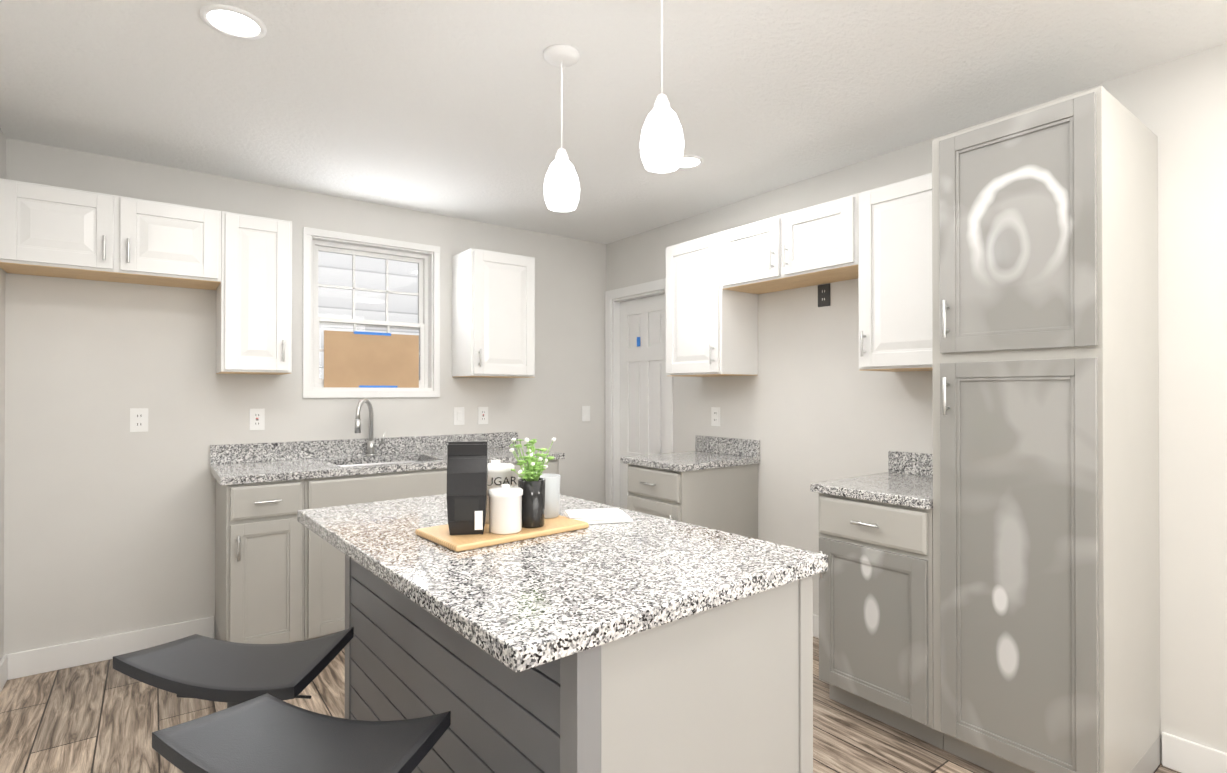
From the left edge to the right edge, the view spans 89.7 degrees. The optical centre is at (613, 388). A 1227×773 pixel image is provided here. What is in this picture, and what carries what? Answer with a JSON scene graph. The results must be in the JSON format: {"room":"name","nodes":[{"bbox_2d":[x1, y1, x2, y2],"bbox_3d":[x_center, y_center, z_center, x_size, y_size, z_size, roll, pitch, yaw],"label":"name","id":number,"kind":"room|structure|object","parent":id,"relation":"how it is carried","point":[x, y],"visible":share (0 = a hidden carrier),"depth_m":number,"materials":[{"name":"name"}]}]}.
{"room":"kitchen","nodes":[
{"label":"kitchen","id":0,"kind":"room"},
{"bbox_2d":[0,128,5,660],"bbox_3d":[-1.064,0.078,0.410,0.150,2.440,5.800,0,0,-37],"label":"wall","id":1,"kind":"structure","parent":0,"point":[2,310],"depth_m":2.73,"materials":[{"name":"paint"}]},
{"bbox_2d":[0,654,7,692],"bbox_3d":[-0.998,1.241,0.454,0.014,0.115,5.800,0,0,-37],"label":"baseboard","id":2,"kind":"structure","parent":1,"relation":"attached to","point":[3,670],"depth_m":2.70,"materials":[{"name":"white wood"}]},
{"bbox_2d":[4,138,605,654],"bbox_3d":[-1.444,0.096,3.841,3.650,2.440,0.150,0,0,-37],"label":"wall","id":3,"kind":"structure","parent":0,"point":[108,522],"depth_m":3.13,"materials":[{"name":"paint"}]},
{"bbox_2d":[7,616,213,679],"bbox_3d":[-2.412,1.254,3.009,0.781,0.115,0.014,0,0,-37],"label":"baseboard","id":4,"kind":"structure","parent":3,"relation":"attached to","point":[53,658],"depth_m":2.96,"materials":[{"name":"white wood"}]},
{"bbox_2d":[0,178,220,289],"bbox_3d":[-2.312,-0.694,2.880,0.795,0.350,0.352,0,0,-37],"label":"upper cabinet","id":5,"kind":"object","parent":3,"relation":"attached to","point":[52,231],"visible":1,"depth_m":2.76,"materials":[{"name":"white wood"}]},
{"bbox_2d":[130,408,147,431],"bbox_3d":[-2.353,0.157,3.062,0.072,0.116,0.008,0,0,-37],"label":"electrical outlet","id":6,"kind":"object","parent":3,"relation":"attached to","point":[138,419],"visible":1,"depth_m":3.06,"materials":[{"name":"white plastic"}]},
{"bbox_2d":[216,211,291,374],"bbox_3d":[-1.869,-0.472,3.210,0.310,0.790,0.352,0,0,-37],"label":"upper cabinet","id":7,"kind":"object","parent":3,"relation":"attached to","point":[254,312],"visible":1,"depth_m":3.09,"materials":[{"name":"white wood"}]},
{"bbox_2d":[249,409,264,429],"bbox_3d":[-1.944,0.169,3.367,0.072,0.116,0.008,0,0,-37],"label":"electrical outlet","id":8,"kind":"object","parent":3,"relation":"attached to","point":[256,419],"visible":1,"depth_m":3.36,"materials":[{"name":"white plastic"}]},
{"bbox_2d":[303,227,439,397],"bbox_3d":[-1.487,-0.429,3.801,0.800,0.970,0.166,0,0,-37],"label":"window","id":9,"kind":"structure","parent":3,"relation":"in","point":[426,258],"depth_m":3.78,"materials":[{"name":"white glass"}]},
{"bbox_2d":[324,330,418,387],"bbox_3d":[-1.469,-0.174,3.777,0.560,0.338,0.007,0,0,-37],"label":"cardboard","id":10,"kind":"object","parent":9,"relation":"attached to","point":[369,359],"visible":0.98,"depth_m":3.76,"materials":[{"name":"brown cardboard"}]},
{"bbox_2d":[454,407,463,424],"bbox_3d":[-1.015,0.182,4.061,0.072,0.116,0.009,0,0,-37],"label":"light switch","id":11,"kind":"object","parent":3,"relation":"attached to","point":[458,415],"visible":1,"depth_m":4.06,"materials":[{"name":"white plastic"}]},
{"bbox_2d":[478,407,487,423],"bbox_3d":[-0.879,0.183,4.163,0.072,0.116,0.008,0,0,-37],"label":"electrical outlet","id":12,"kind":"object","parent":3,"relation":"attached to","point":[482,415],"visible":1,"depth_m":4.16,"materials":[{"name":"white plastic"}]},
{"bbox_2d":[452,248,534,377],"bbox_3d":[-0.771,-0.468,4.030,0.450,0.790,0.352,0,0,-37],"label":"upper cabinet","id":13,"kind":"object","parent":3,"relation":"attached to","point":[493,314],"visible":1,"depth_m":3.91,"materials":[{"name":"white wood"}]},
{"bbox_2d":[582,406,589,420],"bbox_3d":[-0.206,0.191,4.665,0.072,0.116,0.009,0,0,-37],"label":"light switch","id":14,"kind":"object","parent":3,"relation":"attached to","point":[585,413],"visible":1,"depth_m":4.66,"materials":[{"name":"white plastic"}]},
{"bbox_2d":[0,636,1180,772],"bbox_3d":[0.338,1.354,1.452,3.650,0.100,6.100,0,0,-37],"label":"floor","id":15,"kind":"structure","parent":0,"point":[101,717],"depth_m":2.39,"materials":[{"name":"brown wood"}]},
{"bbox_2d":[113,627,353,707],"bbox_3d":[-0.909,0.959,1.502,0.450,0.688,0.400,0,0,7],"label":"stool","id":16,"kind":"object","parent":15,"relation":"on","point":[197,666],"visible":0.96,"depth_m":1.46,"materials":[{"name":"black leather"}]},
{"bbox_2d":[215,479,304,643],"bbox_3d":[-1.776,0.872,3.086,0.319,0.878,0.650,0,0,-37],"label":"base cabinet","id":17,"kind":"object","parent":15,"relation":"on","point":[259,563],"visible":0.83,"depth_m":2.86,"materials":[{"name":"grey wood"}]},
{"bbox_2d":[152,693,450,772],"bbox_3d":[-0.566,0.957,1.134,0.460,0.688,0.400,0,0,19],"label":"stool","id":18,"kind":"object","parent":15,"relation":"on","point":[267,733],"visible":1,"depth_m":1.14,"materials":[{"name":"black leather"}]},
{"bbox_2d":[304,468,446,640],"bbox_3d":[-1.279,0.874,3.458,0.919,0.878,0.650,0,0,-37],"label":"base cabinet","id":19,"kind":"object","parent":15,"relation":"on","point":[324,587],"visible":0.12,"depth_m":3.03,"materials":[{"name":"grey wood"}]},
{"bbox_2d":[210,432,564,484],"bbox_3d":[-1.210,0.459,3.527,1.800,0.319,0.626,0,0,-37],"label":"countertop","id":20,"kind":"structure","parent":19,"relation":"on","point":[230,464],"depth_m":3.46,"materials":[{"name":"stone"}]},
{"bbox_2d":[355,398,385,455],"bbox_3d":[-1.412,0.229,3.580,0.117,0.340,0.200,0,0,5],"label":"faucet","id":21,"kind":"object","parent":20,"relation":"on","point":[371,445],"visible":0.98,"depth_m":3.64,"materials":[{"name":"silver metal"}]},
{"bbox_2d":[511,459,558,485],"bbox_3d":[-0.706,0.877,3.886,0.510,0.878,0.650,0,0,-37],"label":"base cabinet","id":22,"kind":"object","parent":15,"relation":"on","point":[552,467],"visible":0.15,"depth_m":3.75,"materials":[{"name":"wood"}]},
{"bbox_2d":[345,555,812,772],"bbox_3d":[-0.207,0.865,1.734,0.680,0.878,1.302,0,0,-39],"label":"kitchen island","id":23,"kind":"object","parent":15,"relation":"on","point":[726,688],"visible":0.52,"depth_m":1.28,"materials":[{"name":"grey wood"}]},
{"bbox_2d":[297,486,827,671],"bbox_3d":[-0.256,0.406,1.703,0.830,0.037,1.374,0,0,-39],"label":"island countertop","id":24,"kind":"structure","parent":23,"relation":"on","point":[520,605],"depth_m":1.31,"materials":[{"name":"stone"}]},
{"bbox_2d":[415,515,588,551],"bbox_3d":[-0.296,0.379,1.670,0.400,0.016,0.240,0,0,-41],"label":"board","id":25,"kind":"object","parent":24,"relation":"on","point":[440,535],"visible":0.67,"depth_m":1.57,"materials":[{"name":"brown wood"}]},
{"bbox_2d":[447,441,487,534],"bbox_3d":[-0.376,0.254,1.589,0.100,0.232,0.065,0,0,-9],"label":"coffee bag","id":26,"kind":"object","parent":25,"relation":"on","point":[467,476],"visible":1,"depth_m":1.56,"materials":[{"name":"black paper"}]},
{"bbox_2d":[485,460,514,523],"bbox_3d":[-0.331,0.286,1.734,0.106,0.170,0.106,0,0,-37],"label":"canister","id":27,"kind":"object","parent":25,"relation":"on","point":[496,468],"visible":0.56,"depth_m":1.69,"materials":[{"name":"white ceramic"}]},
{"bbox_2d":[488,477,515,485],"bbox_3d":[-0.314,0.254,1.686,0.100,0.022,0.001,0,0,-19],"label":"label","id":28,"kind":"object","parent":27,"relation":"attached to","point":[504,481],"visible":0.67,"depth_m":1.69,"materials":[{"name":"black paint"}]},
{"bbox_2d":[488,484,522,534],"bbox_3d":[-0.280,0.309,1.601,0.090,0.122,0.090,0,0,-37],"label":"canister","id":29,"kind":"object","parent":25,"relation":"on","point":[505,509],"visible":1,"depth_m":1.56,"materials":[{"name":"white ceramic"}]},
{"bbox_2d":[509,438,555,527],"bbox_3d":[-0.224,0.252,1.668,0.124,0.238,0.126,0,0,-37],"label":"plant pot","id":30,"kind":"object","parent":25,"relation":"on","point":[531,483],"visible":0.98,"depth_m":1.64,"materials":[{"name":"black ceramic"}]},
{"bbox_2d":[540,474,559,518],"bbox_3d":[-0.199,0.312,1.808,0.086,0.118,0.114,0,0,-7],"label":"canister","id":31,"kind":"object","parent":25,"relation":"on","point":[552,496],"visible":0.6,"depth_m":1.76,"materials":[{"name":"white ceramic"}]},
{"bbox_2d":[563,508,632,523],"bbox_3d":[-0.049,0.377,1.823,0.190,0.023,0.120,0,0,-12],"label":"paper","id":32,"kind":"object","parent":24,"relation":"on","point":[603,516],"visible":0.77,"depth_m":1.78,"materials":[{"name":"white paper"}]},
{"bbox_2d":[627,464,757,538],"bbox_3d":[0.441,0.875,3.567,0.650,0.878,0.459,0,0,-37],"label":"base cabinet","id":33,"kind":"object","parent":15,"relation":"on","point":[724,499],"visible":0.44,"depth_m":3.39,"materials":[{"name":"grey wood"}]},
{"bbox_2d":[620,435,759,471],"bbox_3d":[0.444,0.367,3.587,0.626,0.135,0.515,0,0,-37],"label":"countertop","id":34,"kind":"structure","parent":33,"relation":"on","point":[710,452],"depth_m":3.57,"materials":[{"name":"stone"}]},
{"bbox_2d":[819,493,943,748],"bbox_3d":[1.210,0.870,2.539,0.650,0.878,0.467,0,0,-37],"label":"base cabinet","id":35,"kind":"object","parent":15,"relation":"on","point":[876,620],"visible":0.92,"depth_m":2.34,"materials":[{"name":"grey wood"}]},
{"bbox_2d":[810,451,932,508],"bbox_3d":[1.214,0.362,2.557,0.626,0.135,0.487,0,0,-37],"label":"countertop","id":36,"kind":"structure","parent":35,"relation":"on","point":[906,479],"depth_m":2.53,"materials":[{"name":"stone"}]},
{"bbox_2d":[932,86,1159,772],"bbox_3d":[1.498,0.212,2.157,0.650,2.189,0.491,0,0,-37],"label":"pantry cabinet","id":37,"kind":"object","parent":15,"relation":"on","point":[1046,569],"visible":1,"depth_m":1.96,"materials":[{"name":"grey wood"}]},
{"bbox_2d":[0,0,1226,243],"bbox_3d":[0.338,-1.186,1.465,3.650,0.100,6.100,0,0,-37],"label":"ceiling","id":38,"kind":"structure","parent":0,"point":[478,110],"depth_m":2.30,"materials":[{"name":"white paint"}]},
{"bbox_2d":[200,4,266,39],"bbox_3d":[-1.173,-1.130,1.908,0.176,0.008,0.176,0,0,-37],"label":"recessed light","id":39,"kind":"object","parent":38,"relation":"in","point":[234,22],"visible":1,"depth_m":1.90,"materials":[{"name":"white plastic"}]},
{"bbox_2d":[543,44,579,211],"bbox_3d":[-0.175,-0.872,2.091,0.124,0.522,0.124,0,0,-37],"label":"pendant light","id":40,"kind":"object","parent":38,"relation":"hanging from","point":[561,188],"visible":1,"depth_m":2.05,"materials":[{"name":"white glass"}]},
{"bbox_2d":[640,0,683,172],"bbox_3d":[0.134,-0.874,1.711,0.124,0.522,0.124,0,0,-37],"label":"pendant light","id":41,"kind":"object","parent":38,"relation":"hanging from","point":[662,145],"visible":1,"depth_m":1.67,"materials":[{"name":"white glass"}]},
{"bbox_2d":[678,155,703,168],"bbox_3d":[0.358,-1.123,3.066,0.176,0.008,0.176,0,0,-37],"label":"recessed light","id":42,"kind":"object","parent":38,"relation":"in","point":[690,161],"visible":0.62,"depth_m":3.06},
{"bbox_2d":[606,43,1226,763],"bbox_3d":[1.739,0.089,2.506,0.150,2.440,5.800,0,0,-37],"label":"wall","id":43,"kind":"structure","parent":0,"point":[808,403],"depth_m":2.19,"materials":[{"name":"paint"}]},
{"bbox_2d":[605,278,672,507],"bbox_3d":[0.230,0.285,4.511,0.166,2.070,0.760,0,0,-37],"label":"door frame","id":44,"kind":"structure","parent":43,"relation":"attached to","point":[614,298],"depth_m":4.72,"materials":[{"name":"white wood"}]},
{"bbox_2d":[620,294,664,508],"bbox_3d":[0.238,0.325,4.516,0.036,1.974,0.584,0,0,-37],"label":"door","id":45,"kind":"structure","parent":43,"relation":"in","point":[642,376],"depth_m":4.53,"materials":[{"name":"white wood"}]},
{"bbox_2d":[666,232,757,376],"bbox_3d":[0.560,-0.470,3.663,0.352,0.790,0.459,0,0,-37],"label":"upper cabinet","id":46,"kind":"object","parent":43,"relation":"attached to","point":[711,327],"visible":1,"depth_m":3.53,"materials":[{"name":"white wood"}]},
{"bbox_2d":[711,407,719,425],"bbox_3d":[0.637,0.176,3.848,0.008,0.116,0.072,0,0,-37],"label":"electrical outlet","id":47,"kind":"object","parent":43,"relation":"attached to","point":[715,416],"visible":1,"depth_m":3.85,"materials":[{"name":"white plastic"}]},
{"bbox_2d":[722,194,857,293],"bbox_3d":[0.944,-0.707,3.152,0.352,0.320,0.819,0,0,-37],"label":"upper cabinet","id":48,"kind":"object","parent":43,"relation":"attached to","point":[813,245],"visible":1,"depth_m":3.02,"materials":[{"name":"white wood"}]},
{"bbox_2d":[813,614,818,637],"bbox_3d":[1.081,1.256,3.244,0.014,0.115,0.810,0,0,-37],"label":"baseboard","id":49,"kind":"structure","parent":43,"relation":"attached to","point":[816,626],"depth_m":3.25,"materials":[{"name":"white wood"}]},
{"bbox_2d":[818,283,829,306],"bbox_3d":[1.101,-0.487,3.230,0.008,0.116,0.072,0,0,-37],"label":"electrical outlet","id":50,"kind":"object","parent":43,"relation":"attached to","point":[823,295],"visible":1,"depth_m":3.23,"materials":[{"name":"black plastic"}]},
{"bbox_2d":[858,173,932,371],"bbox_3d":[1.329,-0.475,2.635,0.352,0.790,0.467,0,0,-37],"label":"upper cabinet","id":51,"kind":"object","parent":43,"relation":"attached to","point":[895,269],"visible":0.6,"depth_m":2.59,"materials":[{"name":"white wood"}]},
{"bbox_2d":[1162,732,1226,772],"bbox_3d":[2.657,1.244,1.135,0.014,0.115,2.515,0,0,-37],"label":"baseboard","id":52,"kind":"structure","parent":43,"relation":"attached to","point":[1180,754],"depth_m":2.08,"materials":[{"name":"white wood"}]},
{"label":"outside","id":53,"kind":"structure","parent":0,"visible":0},
{"bbox_2d":[318,251,418,378],"bbox_3d":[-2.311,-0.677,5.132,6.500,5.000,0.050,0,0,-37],"label":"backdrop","id":54,"kind":"structure","parent":53,"point":[341,271],"depth_m":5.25,"materials":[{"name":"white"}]}
]}

